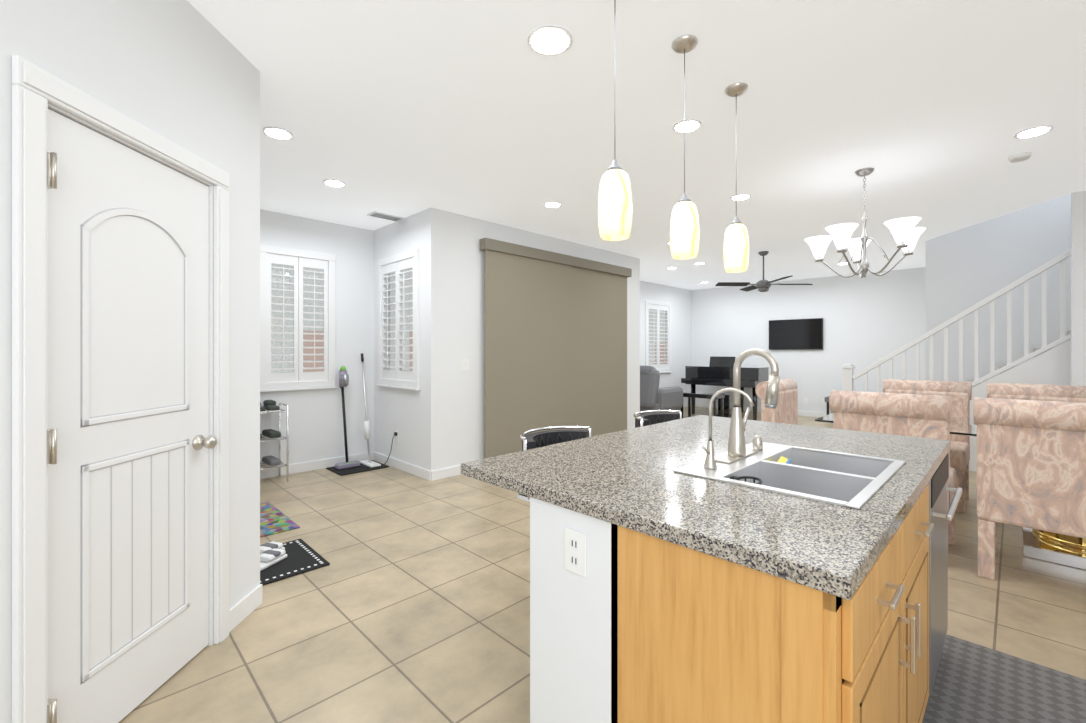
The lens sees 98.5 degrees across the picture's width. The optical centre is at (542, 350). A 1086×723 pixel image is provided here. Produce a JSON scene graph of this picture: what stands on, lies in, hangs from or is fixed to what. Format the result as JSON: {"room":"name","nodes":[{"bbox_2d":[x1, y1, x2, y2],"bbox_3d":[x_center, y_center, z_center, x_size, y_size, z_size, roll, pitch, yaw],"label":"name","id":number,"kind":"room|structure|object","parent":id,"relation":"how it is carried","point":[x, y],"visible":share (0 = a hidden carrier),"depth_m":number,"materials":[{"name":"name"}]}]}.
{"room":"kitchen","nodes":[
{"label":"kitchen","id":0,"kind":"room"},
{"bbox_2d":[0,0,259,722],"bbox_3d":[-1.527,-0.070,0.666,0.120,2.740,3.493,0,0,0],"label":"wall","id":1,"kind":"structure","parent":0,"point":[184,74],"depth_m":1.86,"materials":[{"name":"white paint"}]},
{"bbox_2d":[12,55,228,722],"bbox_3d":[-1.508,0.242,1.720,0.145,2.115,0.865,0,0,0],"label":"door frame","id":2,"kind":"structure","parent":1,"relation":"attached to","point":[38,92],"depth_m":1.34,"materials":[{"name":"white wood"}]},
{"bbox_2d":[47,109,216,722],"bbox_3d":[-1.456,0.284,1.713,0.108,2.016,0.700,0,0,0],"label":"pantry door","id":3,"kind":"structure","parent":1,"relation":"in","point":[131,442],"depth_m":1.64,"materials":[{"name":"white wood"}]},
{"bbox_2d":[260,209,373,468],"bbox_3d":[-4.029,-0.070,3.716,5.500,2.740,0.150,0,0,-45],"label":"wall","id":4,"kind":"structure","parent":0,"point":[316,429],"depth_m":5.30,"materials":[{"name":"white paint"}]},
{"bbox_2d":[260,244,336,391],"bbox_3d":[-2.647,-0.333,5.034,0.780,1.495,0.170,0,0,-45],"label":"window","id":5,"kind":"structure","parent":4,"relation":"in","point":[297,319],"depth_m":5.00,"materials":[{"name":"white wood"}]},
{"bbox_2d":[260,452,372,478],"bbox_3d":[-2.585,1.250,5.029,1.600,0.100,0.014,0,0,-45],"label":"baseboard","id":6,"kind":"structure","parent":4,"relation":"attached to","point":[324,463],"depth_m":5.09,"materials":[{"name":"white"}]},
{"bbox_2d":[374,211,422,467],"bbox_3d":[-1.623,-0.070,5.301,0.150,2.740,1.280,0,0,-45],"label":"wall","id":7,"kind":"structure","parent":0,"point":[400,410],"depth_m":5.15,"materials":[{"name":"white paint"}]},
{"bbox_2d":[373,430,398,467],"bbox_3d":[-1.739,1.088,5.168,0.202,0.416,0.213,0,0,-45],"label":"power cord","id":8,"kind":"object","parent":7,"relation":"attached to","point":[396,433],"visible":0.98,"depth_m":5.17,"materials":[{"name":"white plastic"}]},
{"bbox_2d":[376,248,419,389],"bbox_3d":[-1.564,-0.328,5.191,0.170,1.465,0.920,0,0,-45],"label":"window","id":9,"kind":"structure","parent":7,"relation":"in","point":[402,270],"depth_m":5.16,"materials":[{"name":"white wood"}]},
{"bbox_2d":[373,451,433,480],"bbox_3d":[-1.556,1.250,5.119,0.017,0.100,1.254,0,0,-45],"label":"baseboard","id":10,"kind":"structure","parent":7,"relation":"attached to","point":[426,474],"depth_m":5.03,"materials":[{"name":"white"}]},
{"bbox_2d":[423,207,639,470],"bbox_3d":[0.141,-0.070,6.042,3.700,2.740,0.150,0,0,-45],"label":"wall","id":11,"kind":"structure","parent":0,"point":[453,335],"depth_m":4.94,"materials":[{"name":"white paint"}]},
{"bbox_2d":[434,465,460,479],"bbox_3d":[-0.900,1.250,4.898,0.589,0.100,0.017,0,0,-45],"label":"baseboard","id":12,"kind":"structure","parent":11,"relation":"attached to","point":[455,470],"depth_m":4.81,"materials":[{"name":"white paint"}]},
{"bbox_2d":[461,359,468,370],"bbox_3d":[-0.826,0.150,4.972,0.100,0.120,0.008,0,0,-45],"label":"light switch","id":13,"kind":"object","parent":11,"relation":"attached to","point":[464,364],"visible":1,"depth_m":4.97,"materials":[{"name":"white plastic"}]},
{"bbox_2d":[480,238,631,457],"bbox_3d":[0.311,0.035,6.026,2.720,2.510,0.109,0,0,-45],"label":"door blind","id":14,"kind":"object","parent":11,"relation":"attached to","point":[555,339],"visible":0.79,"depth_m":5.78,"materials":[{"name":"brown fabric"}]},
{"bbox_2d":[119,406,1085,722],"bbox_3d":[1.751,1.350,3.526,13.450,0.100,8.550,0,0,-45],"label":"floor","id":15,"kind":"structure","parent":0,"point":[411,604],"depth_m":2.32,"materials":[{"name":"tile"}]},
{"bbox_2d":[260,402,288,481],"bbox_3d":[-2.851,0.915,4.537,0.627,0.769,0.278,0,0,-45],"label":"shoe rack","id":16,"kind":"object","parent":15,"relation":"on","point":[265,439],"visible":0.33,"depth_m":4.66,"materials":[{"name":"silver metal"}]},
{"bbox_2d":[260,400,280,412],"bbox_3d":[-2.764,0.544,4.622,0.265,0.099,0.288,0,0,-45],"label":"shoes","id":17,"kind":"object","parent":16,"relation":"on","point":[270,406],"visible":0.56,"depth_m":4.59,"materials":[{"name":"grey"}]},
{"bbox_2d":[260,429,280,467],"bbox_3d":[-2.767,0.960,4.620,0.266,0.330,0.273,0,0,-45],"label":"shoes","id":18,"kind":"object","parent":16,"relation":"in","point":[270,460],"visible":0.69,"depth_m":4.60,"materials":[{"name":"grey fabric"}]},
{"bbox_2d":[260,502,299,537],"bbox_3d":[-2.226,1.295,3.565,0.450,0.010,0.800,0,0,-45],"label":"rug","id":19,"kind":"object","parent":15,"relation":"on","point":[274,520],"visible":0.44,"depth_m":3.54,"materials":[{"name":"multicoloured fabric"}]},
{"bbox_2d":[260,539,329,585],"bbox_3d":[-1.704,1.293,2.809,0.630,0.014,0.530,0,0,-45],"label":"doormat","id":20,"kind":"object","parent":15,"relation":"on","point":[302,557],"visible":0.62,"depth_m":2.84,"materials":[{"name":"black"}]},
{"bbox_2d":[260,541,286,570],"bbox_3d":[-1.716,1.255,2.857,0.211,0.060,0.351,0,0,17],"label":"slippers","id":21,"kind":"object","parent":20,"relation":"on","point":[272,552],"visible":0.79,"depth_m":2.86,"materials":[{"name":"white fabric"}]},
{"bbox_2d":[326,460,388,475],"bbox_3d":[-2.059,1.294,5.201,0.530,0.012,0.430,0,0,-45],"label":"tray","id":22,"kind":"object","parent":15,"relation":"on","point":[353,470],"visible":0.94,"depth_m":5.09,"materials":[{"name":"black"}]},
{"bbox_2d":[335,366,359,469],"bbox_3d":[-2.202,0.726,5.210,0.250,1.112,0.245,0,0,-45],"label":"stick vacuum","id":23,"kind":"object","parent":22,"relation":"on","point":[343,378],"visible":0.98,"depth_m":5.19,"materials":[{"name":"grey"}]},
{"bbox_2d":[360,353,380,467],"bbox_3d":[-1.980,0.655,5.314,0.120,1.256,0.380,0,0,-45],"label":"mop","id":24,"kind":"object","parent":22,"relation":"on","point":[369,463],"visible":0.92,"depth_m":5.33,"materials":[{"name":"white plastic"}]},
{"bbox_2d":[517,426,590,502],"bbox_3d":[0.123,0.857,2.364,0.498,0.886,0.448,0,0,-45],"label":"bar stool","id":25,"kind":"object","parent":15,"relation":"on","point":[542,438],"visible":0.17,"depth_m":2.51,"materials":[{"name":"black leather"}]},
{"bbox_2d":[633,410,681,427],"bbox_3d":[0.826,0.857,3.060,0.498,0.886,0.448,0,0,-45],"label":"bar stool","id":26,"kind":"object","parent":15,"relation":"on","point":[652,417],"visible":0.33,"depth_m":3.22,"materials":[{"name":"silver metal"}]},
{"bbox_2d":[640,365,682,414],"bbox_3d":[2.007,0.783,8.851,0.975,1.034,0.940,0,0,-45],"label":"recliner","id":27,"kind":"object","parent":15,"relation":"on","point":[653,396],"visible":0.48,"depth_m":8.40,"materials":[{"name":"grey fabric"}]},
{"bbox_2d":[680,391,724,417],"bbox_3d":[3.017,1.050,8.894,0.360,0.500,0.740,0,0,-45],"label":"piano bench","id":28,"kind":"object","parent":15,"relation":"on","point":[689,394],"visible":0.65,"depth_m":8.76,"materials":[{"name":"black wood"}]},
{"bbox_2d":[681,357,768,420],"bbox_3d":[3.874,0.705,9.531,1.575,1.190,1.475,0,0,-45],"label":"grand piano","id":29,"kind":"object","parent":15,"relation":"on","point":[717,371],"visible":0.73,"depth_m":9.12,"materials":[{"name":"black wood"}]},
{"bbox_2d":[521,447,950,722],"bbox_3d":[0.867,0.865,1.698,1.719,0.870,0.844,0,0,-45],"label":"kitchen island","id":30,"kind":"object","parent":15,"relation":"on","point":[691,599],"depth_m":1.08,"materials":[{"name":"wood"}]},
{"bbox_2d":[564,527,585,577],"bbox_3d":[0.086,0.542,1.264,0.008,0.115,0.076,0,0,-45],"label":"outlet","id":31,"kind":"object","parent":30,"relation":"attached to","point":[574,551],"visible":1,"depth_m":1.26,"materials":[{"name":"white plastic"}]},
{"bbox_2d":[461,445,896,594],"bbox_3d":[0.273,0.410,1.366,0.430,0.040,1.160,0,0,-45],"label":"island countertop","id":32,"kind":"structure","parent":30,"relation":"on","point":[832,545],"depth_m":1.14,"materials":[{"name":"grey stone"}]},
{"bbox_2d":[673,442,905,508],"bbox_3d":[0.843,0.484,1.573,0.690,0.200,0.510,0,0,-45],"label":"sink","id":33,"kind":"object","parent":32,"relation":"in","point":[855,481],"visible":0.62,"depth_m":1.56,"materials":[{"name":"silver metal"}]},
{"bbox_2d":[701,388,753,468],"bbox_3d":[0.586,0.251,1.498,0.095,0.265,0.144,0,0,-45],"label":"filter faucet","id":34,"kind":"object","parent":33,"relation":"on","point":[710,462],"visible":1,"depth_m":1.52,"materials":[{"name":"silver metal"}]},
{"bbox_2d":[730,476,761,484],"bbox_3d":[0.626,0.439,1.443,0.108,0.088,0.089,0,0,-45],"label":"sponge caddy","id":35,"kind":"object","parent":33,"relation":"attached to","point":[745,478],"visible":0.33,"depth_m":1.47,"materials":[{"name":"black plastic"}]},
{"bbox_2d":[715,348,779,462],"bbox_3d":[0.746,0.187,1.663,0.260,0.393,0.178,0,0,-45],"label":"faucet","id":36,"kind":"object","parent":33,"relation":"on","point":[737,450],"visible":1,"depth_m":1.68,"materials":[{"name":"silver metal"}]},
{"bbox_2d":[753,435,762,450],"bbox_3d":[0.833,0.356,1.817,0.036,0.055,0.036,0,0,-45],"label":"soap dispenser","id":37,"kind":"object","parent":33,"relation":"on","point":[757,443],"visible":1,"depth_m":1.80,"materials":[{"name":"silver metal"}]},
{"bbox_2d":[777,456,790,463],"bbox_3d":[0.855,0.428,1.677,0.120,0.084,0.071,0,0,-45],"label":"sponge","id":38,"kind":"object","parent":33,"relation":"in","point":[782,459],"visible":0.25,"depth_m":1.67,"materials":[{"name":"yellow"}]},
{"bbox_2d":[928,454,961,695],"bbox_3d":[1.379,0.867,1.959,0.557,0.866,0.535,0,0,-45],"label":"dishwasher","id":39,"kind":"object","parent":30,"relation":"in","point":[941,515],"visible":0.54,"depth_m":1.74,"materials":[{"name":"silver metal"}]},
{"bbox_2d":[755,379,797,424],"bbox_3d":[2.334,0.785,4.209,0.624,1.030,0.590,0,0,-45],"label":"dining chair","id":40,"kind":"object","parent":15,"relation":"on","point":[785,411],"visible":0.15,"depth_m":4.24,"materials":[{"name":"fabric"}]},
{"bbox_2d":[825,396,829,414],"bbox_3d":[5.680,1.075,8.505,0.420,0.450,0.900,0,0,-45],"label":"bench","id":41,"kind":"object","parent":15,"relation":"on","point":[827,399],"visible":0.17,"depth_m":8.65,"materials":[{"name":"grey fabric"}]},
{"bbox_2d":[829,390,955,544],"bbox_3d":[2.382,0.785,3.180,0.590,1.030,0.624,0,0,-45],"label":"dining chair","id":42,"kind":"object","parent":15,"relation":"on","point":[920,415],"visible":0.35,"depth_m":2.97,"materials":[{"name":"fabric"}]},
{"bbox_2d":[883,379,971,512],"bbox_3d":[3.370,0.785,4.158,0.590,1.030,0.624,0,0,-45],"label":"dining chair","id":43,"kind":"object","parent":15,"relation":"on","point":[959,392],"visible":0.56,"depth_m":4.08,"materials":[{"name":"fabric"}]},
{"bbox_2d":[814,413,1085,569],"bbox_3d":[3.175,0.919,3.367,1.010,0.762,1.920,0,0,-45],"label":"dining table","id":44,"kind":"object","parent":15,"relation":"on","point":[1061,549],"visible":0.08,"depth_m":2.95,"materials":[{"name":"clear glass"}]},
{"bbox_2d":[841,249,1070,471],"bbox_3d":[5.653,-0.220,4.724,1.008,3.040,4.342,0,0,-45],"label":"staircase","id":45,"kind":"structure","parent":15,"relation":"on","point":[1046,364],"depth_m":4.88,"materials":[{"name":"white wood"}]},
{"bbox_2d":[922,634,1085,722],"bbox_3d":[1.499,1.292,1.399,1.500,0.015,0.600,0,0,-45],"label":"kitchen mat","id":46,"kind":"object","parent":15,"relation":"on","point":[975,683],"visible":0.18,"depth_m":1.77,"materials":[{"name":"grey fabric"}]},
{"bbox_2d":[973,397,1085,579],"bbox_3d":[2.892,0.785,2.665,0.590,1.030,0.624,0,0,-45],"label":"dining chair","id":47,"kind":"object","parent":15,"relation":"on","point":[1031,464],"visible":1,"depth_m":2.55,"materials":[{"name":"fabric"}]},
{"bbox_2d":[987,382,1085,402],"bbox_3d":[3.880,0.785,3.643,0.590,1.030,0.624,0,0,-45],"label":"dining chair","id":48,"kind":"object","parent":15,"relation":"on","point":[1059,393],"visible":0.06,"depth_m":3.76,"materials":[{"name":"fabric"}]},
{"bbox_2d":[187,0,1085,289],"bbox_3d":[1.751,-1.500,3.526,13.450,0.120,8.550,0,0,-45],"label":"ceiling","id":49,"kind":"structure","parent":0,"point":[927,110],"depth_m":2.85,"materials":[{"name":"white paint"}]},
{"bbox_2d":[262,127,292,139],"bbox_3d":[-1.752,-1.435,3.092,0.180,0.008,0.180,0,0,-45],"label":"recessed light","id":50,"kind":"object","parent":49,"relation":"in","point":[277,133],"visible":1,"depth_m":3.08,"materials":[{"name":"white"}]},
{"bbox_2d":[323,179,345,186],"bbox_3d":[-1.789,-1.435,4.012,0.180,0.008,0.180,0,0,-45],"label":"recessed light","id":51,"kind":"object","parent":49,"relation":"in","point":[332,183],"visible":1,"depth_m":4.00,"materials":[{"name":"white"}]},
{"bbox_2d":[367,211,403,221],"bbox_3d":[-1.678,-1.433,4.994,0.340,0.013,0.180,0,0,-45],"label":"ceiling vent","id":52,"kind":"object","parent":49,"relation":"in","point":[384,216],"visible":1,"depth_m":4.97,"materials":[{"name":"white metal"}]},
{"bbox_2d":[527,25,572,55],"bbox_3d":[0.033,-1.435,2.171,0.210,0.008,0.210,0,0,-45],"label":"recessed light","id":53,"kind":"object","parent":49,"relation":"in","point":[549,40],"visible":1,"depth_m":2.16,"materials":[{"name":"white"}]},
{"bbox_2d":[543,201,561,207],"bbox_3d":[0.095,-1.435,4.596,0.180,0.008,0.180,0,0,-45],"label":"recessed light","id":54,"kind":"object","parent":49,"relation":"in","point":[552,204],"visible":0.98,"depth_m":4.58,"materials":[{"name":"white"}]},
{"bbox_2d":[598,0,631,240],"bbox_3d":[0.278,-0.939,1.809,0.132,1.001,0.132,0,0,-45],"label":"pendant light","id":55,"kind":"object","parent":49,"relation":"hanging from","point":[615,209],"visible":1,"depth_m":1.76,"materials":[{"name":"white glass"}]},
{"bbox_2d":[670,35,698,259],"bbox_3d":[0.662,-0.939,2.189,0.132,1.001,0.132,0,0,-45],"label":"pendant light","id":56,"kind":"object","parent":49,"relation":"hanging from","point":[684,234],"visible":1,"depth_m":2.14,"materials":[{"name":"white glass"}]},
{"bbox_2d":[672,119,701,132],"bbox_3d":[0.921,-1.435,2.993,0.180,0.008,0.180,0,0,-45],"label":"recessed light","id":57,"kind":"object","parent":49,"relation":"in","point":[692,125],"visible":0.98,"depth_m":2.98,"materials":[{"name":"white"}]},
{"bbox_2d":[723,83,748,272],"bbox_3d":[1.060,-0.939,2.568,0.132,1.001,0.132,0,0,-45],"label":"pendant light","id":58,"kind":"object","parent":49,"relation":"hanging from","point":[736,250],"visible":1,"depth_m":2.52,"materials":[{"name":"white glass"}]},
{"bbox_2d":[730,194,750,200],"bbox_3d":[1.847,-1.435,4.375,0.180,0.008,0.180,0,0,-45],"label":"recessed light","id":59,"kind":"object","parent":49,"relation":"in","point":[743,196],"visible":0.96,"depth_m":4.36,"materials":[{"name":"white"}]},
{"bbox_2d":[715,251,812,291],"bbox_3d":[3.204,-1.147,6.800,1.054,0.584,1.054,0,0,-45],"label":"ceiling fan","id":60,"kind":"object","parent":49,"relation":"hanging from","point":[763,285],"visible":1,"depth_m":6.76,"materials":[{"name":"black metal"}]},
{"bbox_2d":[805,168,925,277],"bbox_3d":[2.543,-1.012,3.751,0.828,0.854,0.805,0,0,-45],"label":"chandelier","id":61,"kind":"object","parent":49,"relation":"hanging from","point":[906,232],"visible":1,"depth_m":3.66,"materials":[{"name":"silver metal"}]},
{"bbox_2d":[1008,152,1031,162],"bbox_3d":[3.504,-1.422,3.439,0.120,0.034,0.120,0,0,-45],"label":"smoke detector","id":62,"kind":"object","parent":49,"relation":"attached to","point":[1021,156],"visible":1,"depth_m":3.42,"materials":[{"name":"white plastic"}]},
{"bbox_2d":[1014,125,1053,138],"bbox_3d":[3.219,-1.435,3.073,0.180,0.008,0.180,0,0,-45],"label":"recessed light","id":63,"kind":"object","parent":49,"relation":"in","point":[1034,131],"visible":1,"depth_m":3.06,"materials":[{"name":"white"}]},
{"bbox_2d":[640,281,691,402],"bbox_3d":[2.013,-0.070,9.695,4.400,2.740,0.150,0,0,-45],"label":"wall","id":64,"kind":"structure","parent":0,"point":[679,300],"depth_m":10.55,"materials":[{"name":"white paint"}]},
{"bbox_2d":[645,300,670,372],"bbox_3d":[2.436,-0.292,10.064,1.020,1.535,0.170,0,0,-45],"label":"window shutters","id":65,"kind":"structure","parent":64,"relation":"in","point":[655,334],"depth_m":10.05,"materials":[{"name":"white wood"}]},
{"bbox_2d":[692,267,925,412],"bbox_3d":[5.236,-0.070,9.459,0.150,2.740,4.720,0,0,-45],"label":"wall","id":66,"kind":"structure","parent":0,"point":[870,318],"depth_m":9.11,"materials":[{"name":"white paint"}]},
{"bbox_2d":[695,402,831,416],"bbox_3d":[5.125,1.250,9.454,0.014,0.100,4.570,0,0,-45],"label":"baseboard","id":67,"kind":"structure","parent":66,"relation":"attached to","point":[800,413],"depth_m":9.42,"materials":[{"name":"white wood"}]},
{"bbox_2d":[769,318,822,349],"bbox_3d":[5.094,-0.335,9.458,0.050,0.610,1.000,0,0,-45],"label":"tv","id":68,"kind":"object","parent":66,"relation":"attached to","point":[796,334],"visible":1,"depth_m":9.42,"materials":[{"name":"black plastic"}]},
{"bbox_2d":[804,398,826,405],"bbox_3d":[5.360,1.000,9.222,0.006,0.120,0.400,0,0,-45],"label":"outlets","id":69,"kind":"object","parent":66,"relation":"attached to","point":[823,401],"visible":0.85,"depth_m":9.13,"materials":[{"name":"white plastic"}]},
{"bbox_2d":[926,193,1070,381],"bbox_3d":[6.396,-1.200,4.803,0.150,5.000,3.830,0,0,-45],"label":"wall","id":70,"kind":"structure","parent":0,"point":[968,267],"depth_m":5.63,"materials":[{"name":"white paint"}]},
{"bbox_2d":[1071,190,1085,385],"bbox_3d":[5.791,-1.200,3.367,0.150,5.000,2.640,0,0,-45],"label":"wall","id":71,"kind":"structure","parent":0,"point":[1078,288],"depth_m":4.23,"materials":[{"name":"white paint"}]}
]}

